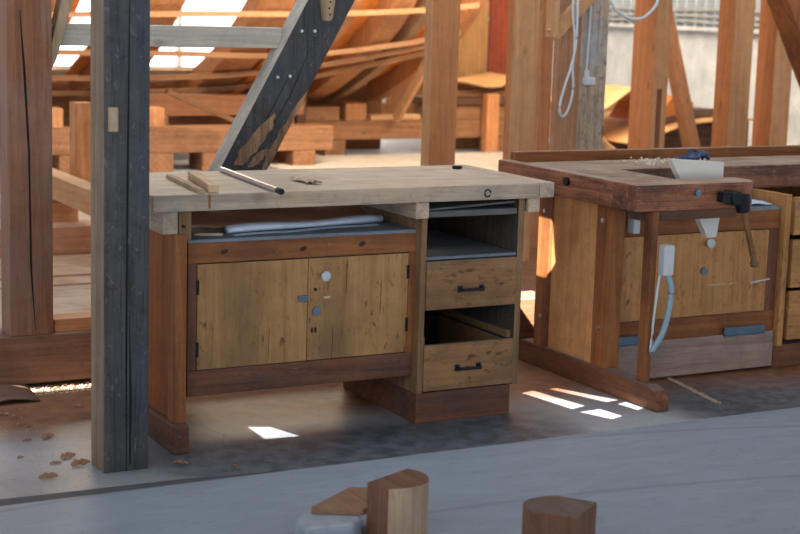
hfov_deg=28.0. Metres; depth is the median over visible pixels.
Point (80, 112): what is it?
post
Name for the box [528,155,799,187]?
countertop
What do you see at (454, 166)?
scrap
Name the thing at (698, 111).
box
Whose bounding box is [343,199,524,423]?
base cabinet
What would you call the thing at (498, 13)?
panel
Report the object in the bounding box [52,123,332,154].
beam
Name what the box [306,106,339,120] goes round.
beam
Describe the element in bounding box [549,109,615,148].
sheet
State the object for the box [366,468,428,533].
wood block
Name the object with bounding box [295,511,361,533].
block
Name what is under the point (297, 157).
block
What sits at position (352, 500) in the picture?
wood offcut
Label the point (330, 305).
cabinet
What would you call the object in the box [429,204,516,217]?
shelf
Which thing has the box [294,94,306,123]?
upright
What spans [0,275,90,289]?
plank
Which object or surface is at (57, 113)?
prop
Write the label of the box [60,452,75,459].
chip
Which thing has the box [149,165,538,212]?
countertop
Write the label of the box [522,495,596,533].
wood block
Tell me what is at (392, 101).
wall
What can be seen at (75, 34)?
crossbeam
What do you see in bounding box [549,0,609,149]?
timber post
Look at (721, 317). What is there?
base cabinet
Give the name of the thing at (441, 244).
shelf
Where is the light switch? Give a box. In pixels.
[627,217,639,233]
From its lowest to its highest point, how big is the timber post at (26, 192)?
4.800 m
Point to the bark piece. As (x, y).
(8, 391)
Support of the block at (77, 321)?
on the beam at (60, 356)
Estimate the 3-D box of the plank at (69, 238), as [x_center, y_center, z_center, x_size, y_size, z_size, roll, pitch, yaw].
[-2.330,-0.125,8.893,3.900,0.185,0.200,-3,11,-28]
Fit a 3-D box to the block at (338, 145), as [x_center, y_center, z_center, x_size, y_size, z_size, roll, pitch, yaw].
[-0.697,-1.167,15.555,0.220,0.148,0.320,-3,11,-28]
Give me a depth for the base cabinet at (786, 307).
6.79 m
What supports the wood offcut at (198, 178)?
on the workbench at (407, 191)
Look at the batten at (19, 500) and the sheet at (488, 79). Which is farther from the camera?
the sheet at (488, 79)
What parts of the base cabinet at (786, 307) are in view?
panel, drawer, drawer, drawer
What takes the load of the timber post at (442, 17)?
on the floor
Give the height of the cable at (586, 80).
1.100 m
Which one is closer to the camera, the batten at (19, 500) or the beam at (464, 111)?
the batten at (19, 500)
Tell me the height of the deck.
0.120 m
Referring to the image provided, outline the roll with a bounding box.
[609,95,693,118]
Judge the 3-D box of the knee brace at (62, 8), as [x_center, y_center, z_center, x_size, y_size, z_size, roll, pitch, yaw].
[-1.230,-1.014,5.999,0.169,0.548,0.070,-3,11,-28]
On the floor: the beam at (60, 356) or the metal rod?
the beam at (60, 356)
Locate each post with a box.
[0,0,52,336]
[70,102,90,181]
[90,0,149,472]
[421,0,460,165]
[503,0,539,261]
[529,0,553,248]
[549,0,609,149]
[627,0,671,148]
[711,0,755,146]
[751,0,791,145]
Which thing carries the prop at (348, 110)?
on the beam at (465, 128)
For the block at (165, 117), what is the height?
0.438 m
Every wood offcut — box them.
[188,171,218,192]
[311,487,366,514]
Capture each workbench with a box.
[148,164,553,454]
[498,145,799,411]
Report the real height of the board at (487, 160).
0.030 m
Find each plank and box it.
[0,221,90,258]
[0,254,90,280]
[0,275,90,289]
[150,94,303,115]
[392,58,423,122]
[549,142,605,148]
[668,8,699,147]
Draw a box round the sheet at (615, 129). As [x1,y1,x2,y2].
[603,110,752,143]
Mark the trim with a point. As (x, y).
(686, 28)
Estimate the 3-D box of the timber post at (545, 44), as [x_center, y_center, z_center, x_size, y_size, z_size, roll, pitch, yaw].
[0.910,-2.587,9.598,0.088,5.000,0.100,-3,11,-28]
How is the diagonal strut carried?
attached to the boat hull
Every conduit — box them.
[609,6,759,13]
[609,13,759,20]
[609,18,758,26]
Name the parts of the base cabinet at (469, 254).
panel, panel, drawer, handle, drawer, handle, panel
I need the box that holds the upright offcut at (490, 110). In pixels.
[481,93,499,151]
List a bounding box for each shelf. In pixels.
[426,230,515,259]
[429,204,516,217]
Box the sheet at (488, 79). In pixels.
[458,72,505,87]
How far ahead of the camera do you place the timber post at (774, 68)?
11.50 m
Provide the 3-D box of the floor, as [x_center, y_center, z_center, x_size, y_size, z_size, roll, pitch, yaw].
[0.620,0.167,8.842,22.000,0.200,23.000,-3,11,-28]
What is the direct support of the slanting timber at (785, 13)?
on the floor
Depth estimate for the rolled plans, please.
5.58 m
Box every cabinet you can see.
[186,220,415,396]
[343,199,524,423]
[616,204,780,377]
[717,187,799,367]
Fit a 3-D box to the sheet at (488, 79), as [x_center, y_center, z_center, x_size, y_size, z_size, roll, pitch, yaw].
[0.737,-1.871,16.069,1.000,0.138,0.420,-3,11,-28]
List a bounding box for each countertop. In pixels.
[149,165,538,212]
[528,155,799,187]
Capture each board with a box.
[0,284,90,327]
[268,152,502,170]
[666,158,723,237]
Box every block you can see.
[52,155,69,173]
[53,200,77,221]
[53,311,90,332]
[149,153,172,172]
[164,116,167,124]
[189,152,216,170]
[272,120,293,160]
[278,150,314,165]
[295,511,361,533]
[315,140,345,155]
[319,0,334,20]
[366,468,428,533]
[478,137,502,151]
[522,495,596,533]
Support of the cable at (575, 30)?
hanging from the timber post at (581, 128)
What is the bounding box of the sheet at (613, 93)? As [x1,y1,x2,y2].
[550,84,630,109]
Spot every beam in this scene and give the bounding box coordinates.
[0,290,535,383]
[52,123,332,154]
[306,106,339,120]
[306,119,503,139]
[413,103,504,118]
[604,101,617,110]
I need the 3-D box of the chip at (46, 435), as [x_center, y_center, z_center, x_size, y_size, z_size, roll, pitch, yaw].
[-1.194,0.571,5.434,0.022,0.012,0.052,7,11,31]
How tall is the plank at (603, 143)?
0.080 m
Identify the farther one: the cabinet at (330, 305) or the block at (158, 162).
the block at (158, 162)
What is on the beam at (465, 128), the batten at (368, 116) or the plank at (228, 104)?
the batten at (368, 116)
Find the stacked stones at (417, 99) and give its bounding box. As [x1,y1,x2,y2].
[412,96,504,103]
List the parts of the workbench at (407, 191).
panel, post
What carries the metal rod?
on the workbench at (407, 191)
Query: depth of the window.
18.28 m
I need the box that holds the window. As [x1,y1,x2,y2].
[53,0,385,102]
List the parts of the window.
pane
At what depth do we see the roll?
14.18 m
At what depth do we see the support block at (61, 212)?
9.40 m
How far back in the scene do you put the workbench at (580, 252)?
6.38 m
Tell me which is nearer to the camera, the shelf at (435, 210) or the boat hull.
the shelf at (435, 210)
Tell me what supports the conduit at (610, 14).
attached to the wall at (698, 48)
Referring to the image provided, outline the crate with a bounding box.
[609,121,748,148]
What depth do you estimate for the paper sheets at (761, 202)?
6.76 m
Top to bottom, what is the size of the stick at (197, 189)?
0.014 m
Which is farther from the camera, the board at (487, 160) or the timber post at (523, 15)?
the board at (487, 160)
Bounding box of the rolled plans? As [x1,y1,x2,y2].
[224,214,382,235]
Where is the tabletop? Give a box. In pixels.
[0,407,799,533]
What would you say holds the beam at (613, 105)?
on the beam at (465, 128)
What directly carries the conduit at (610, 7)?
attached to the wall at (698, 48)
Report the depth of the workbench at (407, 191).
5.41 m
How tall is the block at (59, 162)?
0.158 m
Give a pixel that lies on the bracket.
(557, 24)
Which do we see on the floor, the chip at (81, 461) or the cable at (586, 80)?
the chip at (81, 461)
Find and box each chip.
[38,472,57,478]
[41,433,53,438]
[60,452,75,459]
[71,458,89,466]
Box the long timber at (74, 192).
[52,168,90,215]
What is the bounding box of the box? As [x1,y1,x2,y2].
[675,107,712,116]
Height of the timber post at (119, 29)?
5.000 m
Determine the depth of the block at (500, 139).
16.31 m
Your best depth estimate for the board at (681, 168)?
6.30 m
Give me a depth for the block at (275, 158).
14.50 m
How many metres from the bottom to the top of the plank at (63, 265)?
0.028 m
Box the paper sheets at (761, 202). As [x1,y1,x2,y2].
[752,199,772,204]
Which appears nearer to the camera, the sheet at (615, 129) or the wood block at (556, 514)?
the wood block at (556, 514)
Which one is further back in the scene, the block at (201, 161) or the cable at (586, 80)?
the block at (201, 161)
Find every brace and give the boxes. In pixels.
[52,0,72,66]
[208,0,354,170]
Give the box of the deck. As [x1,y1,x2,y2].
[0,205,90,223]
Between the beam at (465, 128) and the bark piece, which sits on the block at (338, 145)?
the beam at (465, 128)
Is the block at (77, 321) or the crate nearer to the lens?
the block at (77, 321)
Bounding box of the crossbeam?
[52,23,281,47]
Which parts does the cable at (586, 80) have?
cord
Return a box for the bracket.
[545,0,594,40]
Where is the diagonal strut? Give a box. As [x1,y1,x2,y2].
[165,89,234,122]
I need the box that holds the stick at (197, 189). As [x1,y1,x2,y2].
[166,174,204,193]
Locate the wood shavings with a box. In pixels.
[615,156,674,164]
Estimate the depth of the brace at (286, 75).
6.43 m
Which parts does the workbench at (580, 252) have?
post, panel, post, vise leg, rail, vise rail, handle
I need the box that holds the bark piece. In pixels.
[0,383,39,401]
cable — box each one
[558,0,578,117]
[582,5,595,84]
[609,0,658,20]
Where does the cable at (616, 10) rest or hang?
hanging from the timber post at (581, 128)
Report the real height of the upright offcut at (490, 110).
0.600 m
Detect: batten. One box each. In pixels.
[0,471,279,505]
[366,114,420,119]
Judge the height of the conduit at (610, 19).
0.052 m
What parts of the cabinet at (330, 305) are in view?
door, panel, rail, rail, panel, knob, door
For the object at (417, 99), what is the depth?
16.00 m
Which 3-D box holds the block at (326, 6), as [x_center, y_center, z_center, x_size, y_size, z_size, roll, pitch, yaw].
[-0.292,-1.036,6.447,0.064,0.095,0.027,-3,11,-28]
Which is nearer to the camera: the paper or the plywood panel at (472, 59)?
the paper
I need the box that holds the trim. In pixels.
[488,17,758,33]
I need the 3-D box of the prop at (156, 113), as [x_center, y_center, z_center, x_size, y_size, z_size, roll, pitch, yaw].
[-2.093,-1.268,13.571,0.150,0.163,0.180,-3,11,-28]
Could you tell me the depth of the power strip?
6.04 m
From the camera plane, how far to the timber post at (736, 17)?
11.29 m
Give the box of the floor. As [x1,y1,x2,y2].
[0,137,799,498]
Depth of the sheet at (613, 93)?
13.76 m
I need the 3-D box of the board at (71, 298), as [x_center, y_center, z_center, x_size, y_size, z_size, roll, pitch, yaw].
[-1.439,0.220,7.499,3.500,0.015,1.430,-3,11,-28]
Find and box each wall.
[381,0,489,113]
[551,0,799,145]
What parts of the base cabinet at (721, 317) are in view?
door, rail, rail, panel, knob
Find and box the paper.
[191,205,368,227]
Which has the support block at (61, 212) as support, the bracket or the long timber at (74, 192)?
the long timber at (74, 192)
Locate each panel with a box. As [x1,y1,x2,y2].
[455,0,488,148]
[487,0,508,88]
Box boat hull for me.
[51,0,485,148]
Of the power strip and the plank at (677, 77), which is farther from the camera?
the plank at (677, 77)
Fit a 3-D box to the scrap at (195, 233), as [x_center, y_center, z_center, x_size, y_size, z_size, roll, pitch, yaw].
[-0.640,-0.109,5.369,0.095,0.009,0.025,0,10,-10]
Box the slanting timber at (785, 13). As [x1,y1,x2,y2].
[767,0,799,87]
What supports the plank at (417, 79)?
attached to the boat hull
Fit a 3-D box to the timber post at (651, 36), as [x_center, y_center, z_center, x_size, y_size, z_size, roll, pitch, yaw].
[1.763,-2.763,10.814,0.128,5.000,0.258,-3,11,-28]
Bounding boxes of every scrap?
[194,232,222,235]
[452,165,461,168]
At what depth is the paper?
5.69 m
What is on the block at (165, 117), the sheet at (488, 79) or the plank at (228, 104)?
the plank at (228, 104)
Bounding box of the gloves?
[675,148,709,160]
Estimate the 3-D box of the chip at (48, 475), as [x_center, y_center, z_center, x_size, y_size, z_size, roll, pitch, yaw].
[-1.093,0.647,4.989,0.060,0.014,0.025,0,10,-13]
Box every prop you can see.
[52,107,62,128]
[150,106,163,126]
[337,102,366,119]
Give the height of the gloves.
0.063 m
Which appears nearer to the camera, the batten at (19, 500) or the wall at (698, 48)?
the batten at (19, 500)
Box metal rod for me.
[219,167,284,194]
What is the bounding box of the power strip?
[649,244,674,354]

